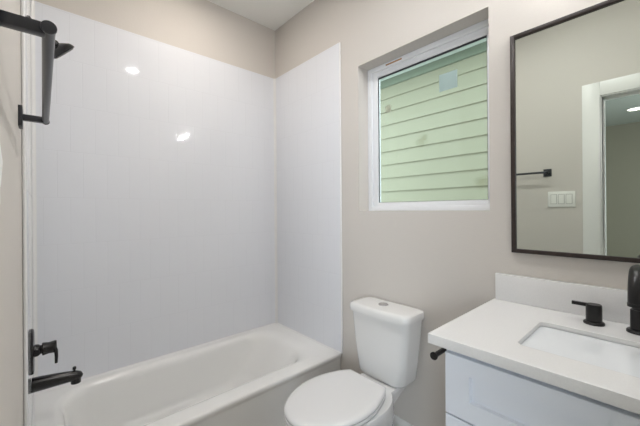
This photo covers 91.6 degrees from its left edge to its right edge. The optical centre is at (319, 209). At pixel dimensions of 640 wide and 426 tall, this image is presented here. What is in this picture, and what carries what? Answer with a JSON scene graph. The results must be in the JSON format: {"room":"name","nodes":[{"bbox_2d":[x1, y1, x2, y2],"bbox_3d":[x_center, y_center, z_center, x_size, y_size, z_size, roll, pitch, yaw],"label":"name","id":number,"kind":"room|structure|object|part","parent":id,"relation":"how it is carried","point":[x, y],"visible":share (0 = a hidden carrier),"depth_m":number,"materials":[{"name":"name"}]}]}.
{"room":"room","nodes":[
{"label":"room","id":0,"kind":"room"},
{"bbox_2d":[0,0,23,425],"bbox_3d":[-0.622,-0.088,0.531,0.120,2.775,2.690,0,0,-42],"label":"wall","id":1,"kind":"structure","parent":0,"point":[11,260],"depth_m":0.66,"materials":[{"name":"grey paint"}]},
{"bbox_2d":[0,146,2,186],"bbox_3d":[-0.389,-0.064,0.369,0.010,0.116,0.167,0,0,-42],"label":"light switch","id":2,"kind":"object","parent":1,"relation":"attached to","point":[1,160],"visible":1,"depth_m":0.41,"materials":[{"name":"white plastic"}]},
{"bbox_2d":[0,9,56,128],"bbox_3d":[-0.629,-0.266,0.679,0.068,0.058,0.663,0,0,-42],"label":"towel bar","id":3,"kind":"object","parent":1,"relation":"attached to","point":[46,29],"visible":1,"depth_m":0.50,"materials":[{"name":"black metal"}]},
{"bbox_3d":[-0.855,-0.265,0.888,0.009,0.058,0.052,0,0,-42],"label":"wall plate","id":4,"kind":"part","parent":3,"relation":"part of","materials":[{"name":"black metal"}]},
{"bbox_3d":[-0.429,-0.268,0.448,0.050,0.017,0.017,0,0,-42],"label":"post","id":5,"kind":"part","parent":3,"relation":"part of","materials":[{"name":"black metal"}]},
{"bbox_3d":[-0.836,-0.265,0.904,0.050,0.017,0.017,0,0,-42],"label":"post","id":6,"kind":"part","parent":3,"relation":"part of","materials":[{"name":"black metal"}]},
{"bbox_2d":[34,0,274,78],"bbox_3d":[-0.942,-0.085,2.129,1.770,2.775,0.120,0,0,-42],"label":"wall","id":7,"kind":"structure","parent":0,"point":[206,28],"depth_m":2.13,"materials":[{"name":"grey paint"}]},
{"bbox_2d":[207,0,313,30],"bbox_3d":[-0.017,-1.510,1.080,1.770,0.060,2.930,0,0,-42],"label":"ceiling","id":8,"kind":"structure","parent":0,"point":[272,14],"depth_m":2.29,"materials":[{"name":"white paint"}]},
{"bbox_2d":[275,0,639,425],"bbox_3d":[0.590,-0.097,1.613,0.150,2.775,2.690,0,0,-42],"label":"wall","id":9,"kind":"structure","parent":0,"point":[444,265],"depth_m":1.58,"materials":[{"name":"grey paint"}]},
{"bbox_2d":[393,415,413,425],"bbox_3d":[0.456,1.209,1.651,0.014,0.165,0.956,0,0,-42],"label":"baseboard","id":10,"kind":"structure","parent":9,"relation":"attached to","point":[397,421],"depth_m":1.68,"materials":[{"name":"white wood"}]},
{"bbox_2d":[368,19,489,210],"bbox_3d":[0.567,-0.435,1.694,0.050,0.880,0.741,0,0,-42],"label":"window","id":11,"kind":"structure","parent":9,"relation":"in","point":[479,31],"depth_m":1.74,"materials":[{"name":"white plastic"}]},
{"bbox_2d":[385,105,390,112],"bbox_3d":[0.410,-0.605,1.866,0.001,0.042,0.041,0,0,-42],"label":"window sticker","id":12,"kind":"object","parent":11,"relation":"attached to","point":[387,108],"visible":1,"depth_m":1.87,"materials":[{"name":"grey paper"}]},
{"bbox_2d":[439,69,456,91],"bbox_3d":[0.655,-0.659,1.591,0.001,0.088,0.095,0,0,-42],"label":"window sticker","id":13,"kind":"object","parent":11,"relation":"attached to","point":[448,80],"visible":1,"depth_m":1.59,"materials":[{"name":"grey paper"}]},
{"bbox_2d":[495,273,631,324],"bbox_3d":[1.046,0.318,0.976,0.020,0.109,0.907,0,0,-42],"label":"backsplash","id":14,"kind":"structure","parent":9,"relation":"attached to","point":[537,292],"depth_m":1.14,"materials":[{"name":"white stone"}]},
{"bbox_2d":[510,0,639,262],"bbox_3d":[1.026,-0.267,0.994,0.022,0.876,0.736,0,0,-42],"label":"wall mirror","id":15,"kind":"object","parent":9,"relation":"attached to","point":[575,77],"visible":1,"depth_m":1.11,"materials":[{"name":"brown metal"}]},
{"bbox_3d":[-1.431,1.331,-0.901,6.550,0.050,3.975,0,0,-42],"label":"floor","id":16,"kind":"structure","parent":0,"visible":0},
{"bbox_2d":[34,323,340,425],"bbox_3d":[-0.660,1.115,1.793,1.488,0.370,0.742,0,0,-42],"label":"bathtub","id":17,"kind":"object","parent":16,"relation":"on","point":[247,378],"visible":0.85,"depth_m":1.81,"materials":[{"name":"white ceramic"}]},
{"bbox_2d":[21,0,342,425],"bbox_3d":[-0.665,-0.070,1.788,1.489,2.000,0.756,0,0,-42],"label":"tile surround","id":18,"kind":"object","parent":17,"relation":"on","point":[175,199],"visible":1,"depth_m":2.00,"materials":[{"name":"white tile"}]},
{"bbox_3d":[-0.968,-0.068,1.018,0.011,2.000,0.011,0,0,-42],"label":"edge trim","id":19,"kind":"part","parent":18,"relation":"part of","materials":[{"name":"white"}]},
{"bbox_3d":[-1.215,-0.066,1.294,0.010,2.000,0.738,0,0,-42],"label":"panel","id":20,"kind":"part","parent":18,"relation":"part of","materials":[{"name":"white tile"}]},
{"bbox_2d":[31,329,57,374],"bbox_3d":[-1.177,0.594,1.331,0.086,0.184,0.184,0,0,-42],"label":"shower valve","id":21,"kind":"object","parent":18,"relation":"attached to","point":[45,348],"visible":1,"depth_m":1.31,"materials":[{"name":"black metal"}]},
{"bbox_3d":[-1.166,0.594,1.341,0.048,0.054,0.054,0,0,-42],"label":"handle","id":22,"kind":"part","parent":21,"relation":"part of","materials":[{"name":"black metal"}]},
{"bbox_3d":[-1.139,0.618,1.337,0.031,0.075,0.015,0,0,22],"label":"lever","id":23,"kind":"part","parent":21,"relation":"part of","materials":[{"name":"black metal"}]},
{"bbox_2d":[28,16,73,58],"bbox_3d":[-1.163,-0.734,1.352,0.150,0.154,0.101,0,0,-42],"label":"shower","id":24,"kind":"object","parent":18,"relation":"attached to","point":[61,49],"visible":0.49,"depth_m":1.34,"materials":[{"name":"black metal"}]},
{"bbox_2d":[31,366,82,392],"bbox_3d":[-1.144,0.741,1.360,0.174,0.073,0.060,0,0,-42],"label":"tub spout","id":25,"kind":"object","parent":18,"relation":"attached to","point":[39,383],"visible":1,"depth_m":1.34,"materials":[{"name":"black metal"}]},
{"bbox_3d":[-0.913,-0.068,2.066,1.489,2.000,0.010,0,0,-42],"label":"panel","id":26,"kind":"part","parent":18,"relation":"part of","materials":[{"name":"white tile"}]},
{"bbox_3d":[-0.112,-0.074,2.279,0.010,2.000,0.738,0,0,-42],"label":"panel","id":27,"kind":"part","parent":18,"relation":"part of","materials":[{"name":"white tile"}]},
{"bbox_3d":[0.135,-0.076,2.002,0.011,2.000,0.011,0,0,-42],"label":"edge trim","id":28,"kind":"part","parent":18,"relation":"part of","materials":[{"name":"white"}]},
{"bbox_2d":[284,297,423,425],"bbox_3d":[0.147,0.895,1.454,0.706,0.799,0.376,0,0,-42],"label":"toilet","id":29,"kind":"object","parent":16,"relation":"on","point":[387,333],"visible":1,"depth_m":1.48,"materials":[{"name":"white ceramic"}]},
{"bbox_3d":[0.058,0.854,1.374,0.465,0.017,0.357,0,0,-42],"label":"seat","id":30,"kind":"part","parent":29,"relation":"part of","materials":[{"name":"white plastic"}]},
{"bbox_3d":[0.058,0.831,1.374,0.467,0.027,0.359,0,0,-42],"label":"lid","id":31,"kind":"part","parent":29,"relation":"part of","materials":[{"name":"white plastic"}]},
{"bbox_3d":[0.132,1.079,1.431,0.630,0.431,0.362,0,0,-42],"label":"bowl","id":32,"kind":"part","parent":29,"relation":"part of","materials":[{"name":"white ceramic"}]},
{"bbox_3d":[0.336,0.522,1.626,0.191,0.044,0.376,0,0,-42],"label":"tank lid","id":33,"kind":"part","parent":29,"relation":"part of","materials":[{"name":"white ceramic"}]},
{"bbox_3d":[0.341,0.704,1.629,0.177,0.319,0.356,0,0,-42],"label":"tank","id":34,"kind":"part","parent":29,"relation":"part of","materials":[{"name":"white ceramic"}]},
{"bbox_2d":[445,349,639,425],"bbox_3d":[0.847,0.847,0.800,0.529,0.884,0.830,0,0,-42],"label":"vanity cabinet","id":35,"kind":"object","parent":16,"relation":"on","point":[478,393],"visible":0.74,"depth_m":0.80,"materials":[{"name":"white paint"}]},
{"bbox_2d":[430,348,446,359],"bbox_3d":[0.435,0.468,1.034,0.160,0.048,0.063,0,0,-42],"label":"toilet paper holder","id":36,"kind":"object","parent":35,"relation":"attached to","point":[434,355],"visible":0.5,"depth_m":1.00,"materials":[{"name":"black metal"}]},
{"bbox_3d":[0.419,0.468,1.045,0.138,0.016,0.016,0,0,-42],"label":"arm","id":37,"kind":"part","parent":36,"relation":"part of","materials":[{"name":"black metal"}]},
{"bbox_3d":[0.520,0.891,0.783,0.020,0.570,0.408,0,0,-42],"label":"door","id":38,"kind":"part","parent":35,"relation":"part of","materials":[{"name":"white paint"}]},
{"bbox_2d":[428,273,639,414],"bbox_3d":[0.843,0.335,0.800,0.559,0.139,0.915,0,0,-42],"label":"countertop","id":39,"kind":"structure","parent":35,"relation":"on","point":[494,332],"depth_m":0.97,"materials":[{"name":"white stone"}]},
{"bbox_2d":[521,326,639,377],"bbox_3d":[0.805,0.464,0.790,0.306,0.148,0.514,0,0,-42],"label":"sink","id":40,"kind":"object","parent":39,"relation":"in","point":[622,358],"visible":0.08,"depth_m":0.87,"materials":[{"name":"white ceramic"}]},
{"bbox_2d":[572,265,639,335],"bbox_3d":[0.967,0.265,0.944,0.240,0.216,0.240,0,0,3],"label":"faucet","id":41,"kind":"object","parent":39,"relation":"on","point":[594,311],"visible":1,"depth_m":0.94,"materials":[{"name":"black metal"}]},
{"bbox_3d":[0.877,0.315,1.048,0.013,0.011,0.045,0,0,-42],"label":"lever","id":42,"kind":"part","parent":41,"relation":"part of","materials":[{"name":"black metal"}]},
{"bbox_3d":[0.900,0.370,1.022,0.055,0.008,0.055,0,0,-42],"label":"handle","id":43,"kind":"part","parent":41,"relation":"part of","materials":[{"name":"black metal"}]},
{"bbox_3d":[0.900,0.337,1.022,0.042,0.056,0.042,0,0,-42],"label":"handle","id":44,"kind":"part","parent":41,"relation":"part of","materials":[{"name":"black metal"}]},
{"bbox_3d":[0.970,0.369,0.944,0.060,0.010,0.060,0,0,-42],"label":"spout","id":45,"kind":"part","parent":41,"relation":"part of","materials":[{"name":"black metal"}]},
{"bbox_3d":[0.915,0.234,0.895,0.180,0.151,0.034,0,0,-42],"label":"spout","id":46,"kind":"part","parent":41,"relation":"part of","materials":[{"name":"black metal"}]},
{"label":"outside","id":47,"kind":"structure","parent":0,"visible":0},
{"bbox_3d":[1.122,1.312,2.734,2.100,0.050,6.000,0,0,-42],"label":"ground","id":48,"kind":"structure","parent":47,"visible":0},
{"bbox_2d":[380,38,489,210],"bbox_3d":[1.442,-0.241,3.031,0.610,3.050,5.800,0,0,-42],"label":"house","id":49,"kind":"structure","parent":48,"relation":"on","point":[434,142],"depth_m":3.36,"materials":[{"name":"green paint"}]}
]}

